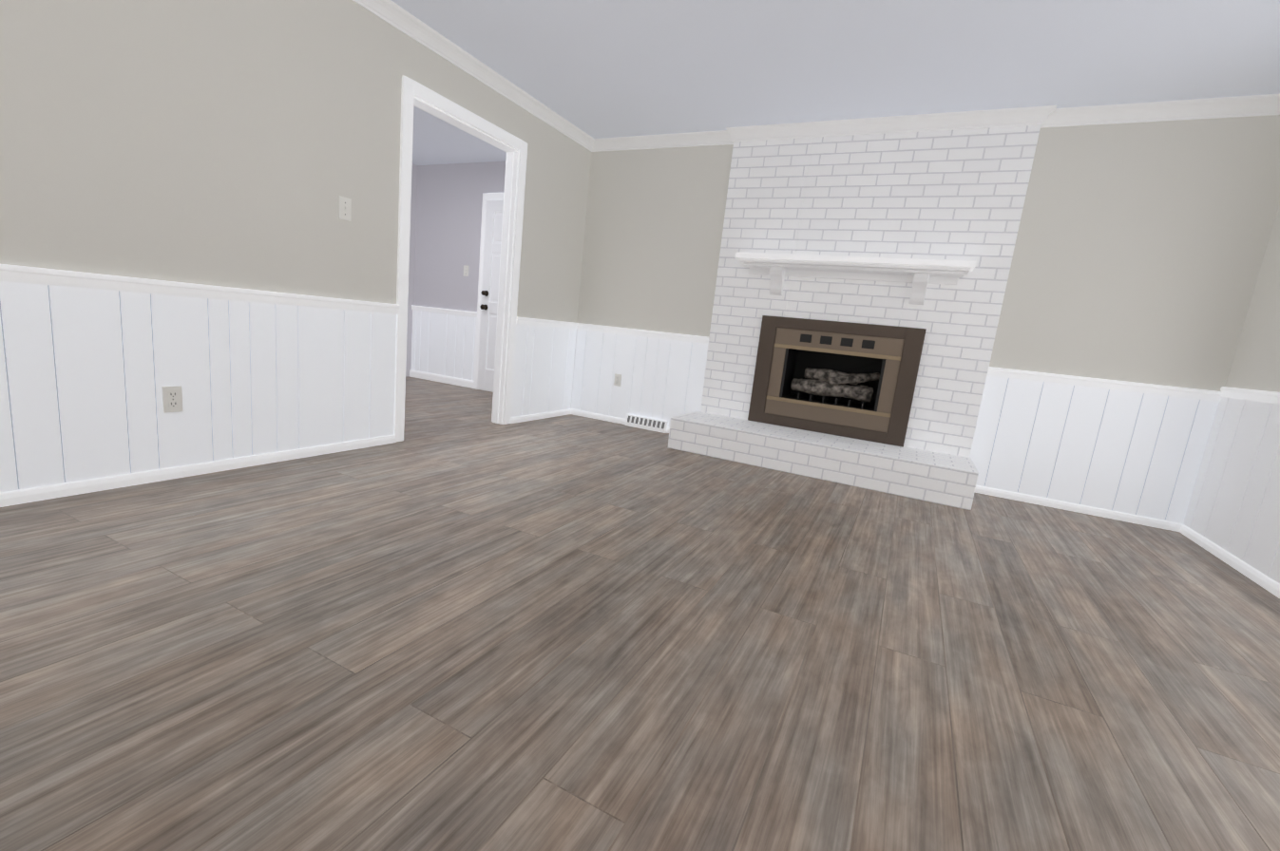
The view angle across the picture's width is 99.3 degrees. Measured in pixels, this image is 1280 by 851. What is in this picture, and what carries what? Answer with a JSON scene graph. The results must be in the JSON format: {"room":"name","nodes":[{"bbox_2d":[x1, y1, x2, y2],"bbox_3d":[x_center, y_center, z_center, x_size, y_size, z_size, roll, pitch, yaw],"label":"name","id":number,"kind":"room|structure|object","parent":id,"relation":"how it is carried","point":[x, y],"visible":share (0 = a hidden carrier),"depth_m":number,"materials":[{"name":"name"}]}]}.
{"room":"living room","nodes":[
{"label":"living room","id":0,"kind":"room"},
{"bbox_2d":[0,0,591,323],"bbox_3d":[-2.442,-0.863,1.374,0.100,2.440,9.290,11,11,25],"label":"wall","id":1,"kind":"structure","parent":0,"point":[239,143],"depth_m":2.42,"materials":[{"name":"grey paint"}]},
{"bbox_2d":[0,435,395,507],"bbox_3d":[-2.429,0.281,1.710,0.024,0.085,3.892,11,11,25],"label":"baseboard","id":2,"kind":"structure","parent":1,"relation":"attached to","point":[182,471],"depth_m":2.40,"materials":[{"name":"white wood"}]},
{"bbox_2d":[0,281,396,493],"bbox_3d":[-2.398,-0.075,1.650,0.009,0.810,3.892,11,11,25],"label":"wainscoting","id":3,"kind":"structure","parent":1,"relation":"attached to","point":[85,374],"depth_m":2.35,"materials":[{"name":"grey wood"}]},
{"bbox_2d":[161,385,183,413],"bbox_3d":[-2.033,-0.114,2.366,0.009,0.115,0.070,11,11,25],"label":"electrical outlet","id":4,"kind":"object","parent":3,"relation":"attached to","point":[172,399],"visible":1,"depth_m":2.36,"materials":[{"name":"white plastic"}]},
{"bbox_2d":[0,264,399,314],"bbox_3d":[-2.345,-0.489,1.571,0.029,0.058,3.892,11,11,25],"label":"wainscoting","id":5,"kind":"structure","parent":1,"relation":"attached to","point":[41,276],"depth_m":2.29,"materials":[{"name":"white wood"}]},
{"bbox_2d":[338,195,351,221],"bbox_3d":[-1.575,-1.161,2.909,0.016,0.115,0.070,11,11,25],"label":"light switch","id":6,"kind":"object","parent":1,"relation":"attached to","point":[345,208],"visible":1,"depth_m":2.91,"materials":[{"name":"white plastic"}]},
{"bbox_2d":[393,76,527,442],"bbox_3d":[-1.254,-1.008,3.771,0.136,2.136,1.104,11,11,25],"label":"door frame","id":7,"kind":"structure","parent":1,"relation":"attached to","point":[433,104],"depth_m":3.74,"materials":[{"name":"white wood"}]},
{"bbox_2d":[510,408,570,423],"bbox_3d":[-0.865,-0.087,4.795,0.024,0.050,0.858,11,11,25],"label":"baseboard","id":8,"kind":"structure","parent":1,"relation":"attached to","point":[531,417],"depth_m":4.74,"materials":[{"name":"white wood"}]},
{"bbox_2d":[510,324,581,417],"bbox_3d":[-0.823,-0.459,4.728,0.031,0.810,0.858,11,11,25],"label":"wainscoting","id":9,"kind":"structure","parent":1,"relation":"attached to","point":[544,357],"depth_m":4.70,"materials":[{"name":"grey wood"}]},
{"bbox_2d":[515,317,577,329],"bbox_3d":[-0.779,-0.874,4.653,0.029,0.058,0.858,11,11,25],"label":"wainscoting","id":10,"kind":"structure","parent":1,"relation":"attached to","point":[520,320],"depth_m":4.60,"materials":[{"name":"white wood"}]},
{"bbox_2d":[352,0,1279,152],"bbox_3d":[-0.414,-1.595,-0.046,4.466,0.089,8.761,11,11,25],"label":"crown molding","id":11,"kind":"structure","parent":1,"relation":"attached to","point":[402,20],"depth_m":3.46,"materials":[{"name":"white wood"}]},
{"bbox_2d":[405,163,417,377],"bbox_3d":[-3.531,-1.617,4.948,0.140,2.440,3.490,11,11,25],"label":"wall","id":12,"kind":"structure","parent":0,"point":[411,257],"depth_m":6.41,"materials":[{"name":"grey paint"}]},
{"bbox_2d":[413,161,505,312],"bbox_3d":[-1.602,-1.604,6.018,2.649,2.440,0.140,11,11,25],"label":"wall","id":13,"kind":"structure","parent":0,"point":[448,218],"depth_m":6.15,"materials":[{"name":"grey paint"}]},
{"bbox_2d":[409,305,493,392],"bbox_3d":[-1.660,-0.808,6.051,2.509,0.858,0.029,11,11,25],"label":"wainscoting","id":14,"kind":"structure","parent":13,"relation":"attached to","point":[443,340],"depth_m":6.36,"materials":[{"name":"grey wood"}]},
{"bbox_2d":[463,265,468,276],"bbox_3d":[-1.952,-1.735,6.091,0.070,0.115,0.016,11,11,25],"label":"light switch","id":15,"kind":"object","parent":13,"relation":"attached to","point":[466,270],"visible":1,"depth_m":6.09,"materials":[{"name":"white plastic"}]},
{"bbox_2d":[473,192,504,391],"bbox_3d":[-1.342,-1.366,5.763,1.060,2.118,0.106,11,11,25],"label":"door","id":16,"kind":"structure","parent":13,"relation":"in","point":[492,209],"depth_m":5.92,"materials":[{"name":"white wood"}]},
{"bbox_2d":[0,376,1279,850],"bbox_3d":[-1.764,0.549,1.127,7.615,0.100,9.750,11,11,25],"label":"floor","id":17,"kind":"structure","parent":0,"point":[456,620],"depth_m":1.44,"materials":[{"name":"brown wood"}]},
{"bbox_2d":[668,124,1041,510],"bbox_3d":[1.449,-0.909,3.930,2.010,2.442,0.993,11,11,25],"label":"fireplace","id":18,"kind":"object","parent":17,"relation":"on","point":[860,287],"visible":1,"depth_m":3.84,"materials":[{"name":"white brick"}]},
{"bbox_2d":[734,251,976,305],"bbox_3d":[1.442,-1.042,3.851,1.570,0.276,0.205,11,11,25],"label":"mantel shelf","id":19,"kind":"object","parent":18,"relation":"attached to","point":[863,280],"depth_m":3.85,"materials":[{"name":"white wood"}]},
{"bbox_2d":[391,0,1279,165],"bbox_3d":[-1.501,-1.938,0.683,7.615,0.100,9.750,11,11,25],"label":"ceiling","id":20,"kind":"structure","parent":0,"point":[602,68],"depth_m":2.96,"materials":[{"name":"white paint"}]},
{"bbox_2d":[570,114,1279,408],"bbox_3d":[1.467,-0.938,4.103,4.746,2.440,0.140,11,11,25],"label":"wall","id":21,"kind":"structure","parent":0,"point":[1139,250],"depth_m":3.34,"materials":[{"name":"grey paint"}]},
{"bbox_2d":[570,408,669,433],"bbox_3d":[-0.102,-0.028,4.921,1.291,0.050,0.024,11,11,25],"label":"baseboard","id":22,"kind":"structure","parent":21,"relation":"attached to","point":[612,419],"depth_m":5.04,"materials":[{"name":"white wood"}]},
{"bbox_2d":[573,329,708,427],"bbox_3d":[-0.046,-0.399,4.852,1.321,0.810,0.012,11,11,25],"label":"wainscoting","id":23,"kind":"structure","parent":21,"relation":"attached to","point":[662,379],"depth_m":4.83,"materials":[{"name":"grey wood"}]},
{"bbox_2d":[613,373,621,386],"bbox_3d":[-0.202,-0.412,4.921,0.070,0.115,0.009,11,11,25],"label":"electrical outlet","id":24,"kind":"object","parent":23,"relation":"attached to","point":[618,380],"visible":1,"depth_m":4.92,"materials":[{"name":"white plastic"}]},
{"bbox_2d":[577,323,708,343],"bbox_3d":[-0.006,-0.813,4.771,1.321,0.058,0.029,11,11,25],"label":"wainscoting","id":25,"kind":"structure","parent":21,"relation":"attached to","point":[585,327],"depth_m":4.74,"materials":[{"name":"white wood"}]},
{"bbox_2d":[624,414,668,433],"bbox_3d":[0.052,-0.019,4.809,0.400,0.100,0.036,11,11,25],"label":"floor vent","id":26,"kind":"object","parent":21,"relation":"in","point":[648,424],"visible":1,"depth_m":4.79,"materials":[{"name":"white metal"}]},
{"bbox_2d":[974,485,1178,531],"bbox_3d":[2.759,0.521,3.536,1.139,0.050,0.024,11,11,25],"label":"baseboard","id":27,"kind":"structure","parent":21,"relation":"attached to","point":[1109,514],"depth_m":3.49,"materials":[{"name":"white wood"}]},
{"bbox_2d":[969,375,1216,523],"bbox_3d":[2.795,0.134,3.467,1.150,0.838,0.031,11,11,25],"label":"wainscoting","id":28,"kind":"structure","parent":21,"relation":"attached to","point":[1128,452],"depth_m":3.44,"materials":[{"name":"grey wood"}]},
{"bbox_2d":[987,366,1216,401],"bbox_3d":[2.850,-0.279,3.387,1.175,0.086,0.030,11,11,25],"label":"wainscoting","id":29,"kind":"structure","parent":21,"relation":"attached to","point":[1185,392],"depth_m":3.36,"materials":[{"name":"white wood"}]},
{"bbox_2d":[1225,202,1279,392],"bbox_3d":[1.507,-0.053,-0.829,0.140,2.440,9.041,11,11,25],"label":"wall","id":30,"kind":"structure","parent":0,"point":[1255,365],"depth_m":2.92,"materials":[{"name":"grey paint"}]},
{"bbox_2d":[1174,523,1279,598],"bbox_3d":[1.312,1.086,-0.588,0.024,0.085,8.761,11,11,25],"label":"baseboard","id":31,"kind":"structure","parent":30,"relation":"attached to","point":[1247,570],"depth_m":2.74,"materials":[{"name":"white wood"}]},
{"bbox_2d":[1178,397,1279,584],"bbox_3d":[1.351,0.717,-0.653,0.024,0.838,8.761,11,11,25],"label":"wainscoting","id":32,"kind":"structure","parent":30,"relation":"attached to","point":[1232,502],"depth_m":2.82,"materials":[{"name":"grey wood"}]},
{"bbox_2d":[1212,386,1279,404],"bbox_3d":[3.203,-0.143,2.839,0.029,0.086,0.652,11,11,25],"label":"wainscoting","id":33,"kind":"structure","parent":30,"relation":"attached to","point":[1272,397],"depth_m":2.87,"materials":[{"name":"white wood"}]}
]}

